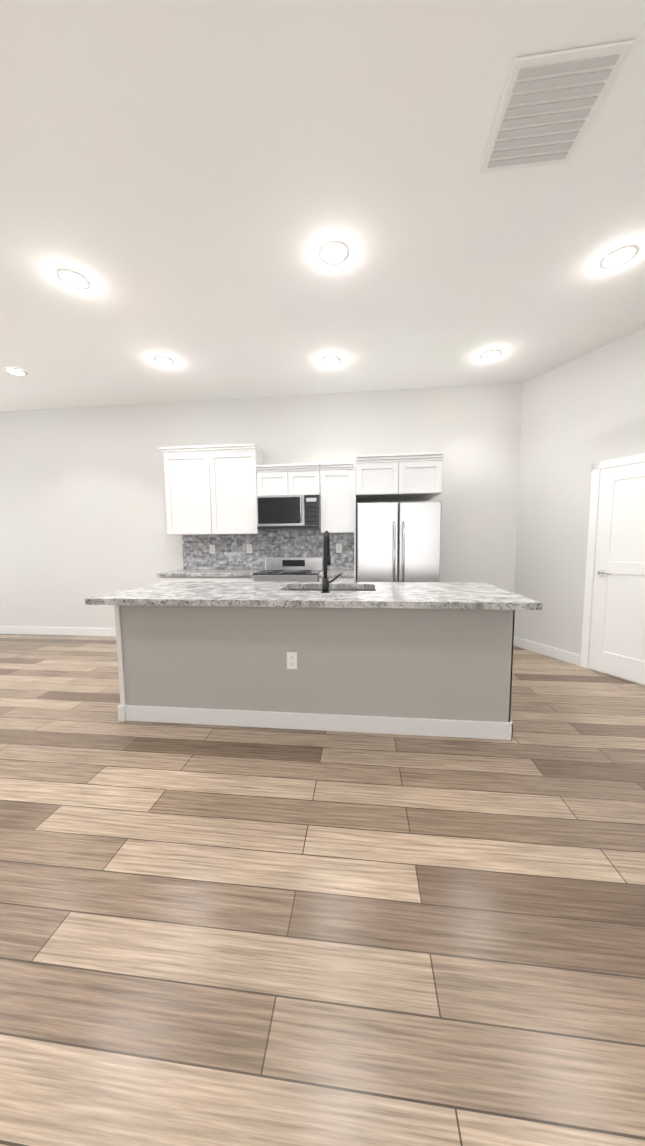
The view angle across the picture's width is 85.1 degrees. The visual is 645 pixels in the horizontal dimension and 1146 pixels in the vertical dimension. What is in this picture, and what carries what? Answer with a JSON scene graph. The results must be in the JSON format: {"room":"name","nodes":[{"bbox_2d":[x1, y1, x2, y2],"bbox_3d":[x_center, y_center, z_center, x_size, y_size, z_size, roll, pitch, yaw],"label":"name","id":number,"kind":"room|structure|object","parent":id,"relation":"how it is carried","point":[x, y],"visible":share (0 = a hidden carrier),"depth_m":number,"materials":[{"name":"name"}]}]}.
{"room":"kitchen","nodes":[
{"label":"kitchen","id":0,"kind":"room"},
{"bbox_2d":[0,383,522,627],"bbox_3d":[-2.023,-0.646,4.627,9.350,3.020,0.120,0,5,6],"label":"wall","id":1,"kind":"structure","parent":0,"point":[83,516],"depth_m":4.49,"materials":[{"name":"paint"}]},
{"bbox_2d":[0,626,115,635],"bbox_3d":[-3.986,0.808,4.915,4.345,0.110,0.015,0,5,6],"label":"baseboard","id":2,"kind":"structure","parent":1,"relation":"attached to","point":[59,631],"depth_m":4.87,"materials":[{"name":"white wood"}]},
{"bbox_2d":[161,447,216,534],"bbox_3d":[-1.539,-0.954,4.304,0.622,0.965,0.347,0,5,6],"label":"upper cabinet","id":3,"kind":"object","parent":1,"relation":"attached to","point":[212,492],"depth_m":4.14,"materials":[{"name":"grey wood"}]},
{"bbox_2d":[213,447,268,534],"bbox_3d":[-1.046,-0.954,4.249,0.622,0.965,0.347,0,5,6],"label":"upper cabinet","id":4,"kind":"object","parent":1,"relation":"attached to","point":[236,466],"depth_m":4.08,"materials":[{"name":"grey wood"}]},
{"bbox_2d":[181,529,355,568],"bbox_3d":[-0.704,-0.293,4.444,2.243,0.484,0.011,0,5,6],"label":"backsplash","id":5,"kind":"structure","parent":1,"relation":"attached to","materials":[{"name":"tile"}]},
{"bbox_2d":[257,467,292,495],"bbox_3d":[-0.524,-1.048,4.182,0.428,0.296,0.347,0,5,6],"label":"upper cabinet","id":6,"kind":"object","parent":1,"relation":"attached to","point":[271,481],"depth_m":4.01,"materials":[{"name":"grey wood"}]},
{"bbox_2d":[256,495,320,529],"bbox_3d":[-0.376,-0.704,4.144,0.722,0.375,0.444,0,5,6],"label":"microwave","id":7,"kind":"object","parent":6,"relation":"attached to","point":[297,512],"visible":0.96,"depth_m":3.97,"materials":[{"name":"silver metal"}]},
{"bbox_2d":[209,543,341,553],"bbox_3d":[-0.607,-0.306,4.422,1.700,0.115,0.008,0,5,6],"label":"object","id":8,"kind":"structure","parent":1,"relation":"attached to","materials":[{"name":"white"}]},
{"bbox_2d":[293,467,320,494],"bbox_3d":[-0.223,-1.048,4.148,0.428,0.296,0.347,0,5,6],"label":"upper cabinet","id":9,"kind":"object","parent":1,"relation":"attached to","point":[306,480],"depth_m":3.97,"materials":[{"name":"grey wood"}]},
{"bbox_2d":[320,467,356,534],"bbox_3d":[0.186,-0.834,4.123,0.388,0.725,0.347,0,5,6],"label":"upper cabinet","id":10,"kind":"object","parent":1,"relation":"attached to","point":[338,505],"depth_m":3.96,"materials":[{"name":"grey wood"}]},
{"bbox_2d":[353,455,404,501],"bbox_3d":[0.625,-1.007,3.901,0.493,0.346,0.657,0,5,6],"label":"upper cabinet","id":11,"kind":"object","parent":1,"relation":"attached to","point":[373,479],"depth_m":3.59,"materials":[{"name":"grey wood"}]},
{"bbox_2d":[401,455,442,500],"bbox_3d":[0.990,-1.007,3.860,0.493,0.346,0.657,0,5,6],"label":"upper cabinet","id":12,"kind":"object","parent":1,"relation":"attached to","point":[423,473],"depth_m":3.54,"materials":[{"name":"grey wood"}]},
{"bbox_2d":[0,634,644,1145],"bbox_3d":[-0.112,1.264,0.795,14.000,0.100,8.600,0,5,6],"label":"floor","id":13,"kind":"structure","parent":0,"point":[236,936],"depth_m":1.18,"materials":[{"name":"brown wood"}]},
{"bbox_2d":[160,579,212,581],"bbox_3d":[-1.524,0.454,4.321,0.611,0.880,0.576,0,5,6],"label":"base cabinet","id":14,"kind":"object","parent":13,"relation":"on","point":[162,580],"depth_m":4.00,"materials":[{"name":"grey wood"}]},
{"bbox_2d":[213,579,252,581],"bbox_3d":[-1.042,0.454,4.267,0.611,0.880,0.576,0,5,6],"label":"base cabinet","id":15,"kind":"object","parent":13,"relation":"on","point":[219,580],"depth_m":3.93,"materials":[{"name":"grey wood"}]},
{"bbox_2d":[157,567,264,578],"bbox_3d":[-1.303,-0.004,4.244,1.127,0.041,0.592,0,5,6],"label":"countertop","id":16,"kind":"structure","parent":15,"relation":"on","point":[187,572],"depth_m":4.01,"materials":[{"name":"grey stone"}]},
{"bbox_2d":[253,557,322,581],"bbox_3d":[-0.379,0.365,4.129,0.722,1.070,0.653,0,5,6],"label":"range","id":17,"kind":"object","parent":13,"relation":"on","point":[293,569],"visible":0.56,"depth_m":4.24,"materials":[{"name":"silver metal"}]},
{"bbox_2d":[114,586,514,739],"bbox_3d":[-0.090,0.592,2.697,2.688,0.880,0.746,0,5,6],"label":"kitchen island","id":18,"kind":"object","parent":13,"relation":"on","point":[417,658],"depth_m":2.34,"materials":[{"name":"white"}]},
{"bbox_2d":[85,582,542,609],"bbox_3d":[-0.101,0.141,2.580,2.776,0.040,0.944,0,5,6],"label":"island countertop","id":19,"kind":"structure","parent":18,"relation":"on","point":[384,595],"depth_m":2.27,"materials":[{"name":"grey stone"}]},
{"bbox_2d":[321,530,341,592],"bbox_3d":[0.071,-0.089,2.509,0.146,0.428,0.261,0,5,6],"label":"island faucet","id":20,"kind":"object","parent":19,"relation":"on","point":[326,540],"depth_m":2.41,"materials":[{"name":"black metal"}]},
{"bbox_2d":[319,579,356,581],"bbox_3d":[0.187,0.455,4.130,0.386,0.880,0.576,0,5,6],"label":"base cabinet","id":21,"kind":"object","parent":13,"relation":"on","point":[320,580],"depth_m":3.80,"materials":[{"name":"grey wood"}]},
{"bbox_2d":[319,567,356,578],"bbox_3d":[0.185,-0.003,4.078,0.395,0.041,0.592,0,5,6],"label":"countertop","id":22,"kind":"structure","parent":21,"relation":"on","point":[347,572],"depth_m":3.83,"materials":[{"name":"grey stone"}]},
{"bbox_2d":[357,501,441,581],"bbox_3d":[0.802,0.084,3.889,0.826,1.650,0.794,0,5,6],"label":"refrigerator","id":23,"kind":"object","parent":13,"relation":"on","point":[398,541],"visible":0.46,"depth_m":3.51,"materials":[{"name":"grey metal"}]},
{"bbox_2d":[0,0,644,411],"bbox_3d":[-0.142,-1.843,0.503,14.000,0.100,8.600,0,5,6],"label":"ceiling","id":24,"kind":"structure","parent":0,"point":[190,188],"depth_m":1.82,"materials":[{"name":"paint"}]},
{"bbox_2d":[4,367,27,375],"bbox_3d":[-3.120,-2.047,3.575,0.184,0.008,0.184,0,5,6],"label":"recessed light","id":25,"kind":"object","parent":24,"relation":"in","point":[15,371],"visible":1,"depth_m":3.56,"materials":[{"name":"white plastic"}]},
{"bbox_2d":[56,268,89,289],"bbox_3d":[-1.649,-1.944,2.329,0.184,0.008,0.184,0,5,6],"label":"recessed light","id":26,"kind":"object","parent":24,"relation":"in","point":[73,279],"visible":1,"depth_m":2.32,"materials":[{"name":"white plastic"}]},
{"bbox_2d":[154,356,174,365],"bbox_3d":[-1.530,-2.046,3.397,0.184,0.008,0.184,0,5,6],"label":"recessed light","id":27,"kind":"object","parent":24,"relation":"in","point":[163,361],"visible":1,"depth_m":3.39,"materials":[{"name":"white plastic"}]},
{"bbox_2d":[321,355,339,364],"bbox_3d":[0.081,-2.063,3.408,0.184,0.008,0.184,0,5,6],"label":"recessed light","id":28,"kind":"object","parent":24,"relation":"in","point":[330,359],"visible":1,"depth_m":3.40,"materials":[{"name":"white plastic"}]},
{"bbox_2d":[319,240,348,264],"bbox_3d":[0.070,-1.943,2.137,0.184,0.008,0.184,0,5,6],"label":"recessed light","id":29,"kind":"object","parent":24,"relation":"in","point":[333,252],"visible":1,"depth_m":2.12,"materials":[{"name":"white plastic"}]},
{"bbox_2d":[481,349,501,359],"bbox_3d":[1.603,-2.071,3.339,0.184,0.008,0.184,0,5,6],"label":"recessed light","id":30,"kind":"object","parent":24,"relation":"in","point":[491,354],"visible":1,"depth_m":3.32,"materials":[{"name":"white plastic"}]},
{"bbox_2d":[479,40,634,173],"bbox_3d":[0.919,-1.884,1.452,0.400,0.015,0.400,0,5,6],"label":"ceiling vent","id":31,"kind":"object","parent":24,"relation":"in","point":[550,103],"visible":1,"depth_m":1.40,"materials":[{"name":"white metal"}]},
{"bbox_2d":[600,245,638,268],"bbox_3d":[1.847,-1.966,2.189,0.184,0.008,0.184,0,5,6],"label":"recessed light","id":32,"kind":"object","parent":24,"relation":"in","point":[619,256],"visible":1,"depth_m":2.18,"materials":[{"name":"white plastic"}]},
{"bbox_2d":[514,328,644,654],"bbox_3d":[3.882,-0.312,0.469,0.120,3.020,8.050,-3,6,-23],"label":"wall","id":33,"kind":"structure","parent":0,"point":[581,414],"depth_m":3.58,"materials":[{"name":"paint"}]},
{"bbox_2d":[513,637,580,665],"bbox_3d":[3.845,1.142,0.552,0.015,0.110,7.990,-3,6,-23],"label":"baseboard","id":34,"kind":"structure","parent":33,"relation":"attached to","point":[562,655],"depth_m":3.80,"materials":[{"name":"white wood"}]},
{"bbox_2d":[580,453,644,685],"bbox_3d":[2.703,-0.018,3.020,0.085,1.980,0.840,-3,6,-23],"label":"interior door","id":35,"kind":"structure","parent":33,"relation":"in","point":[613,635],"depth_m":3.18,"materials":[{"name":"white wood"}]}
]}

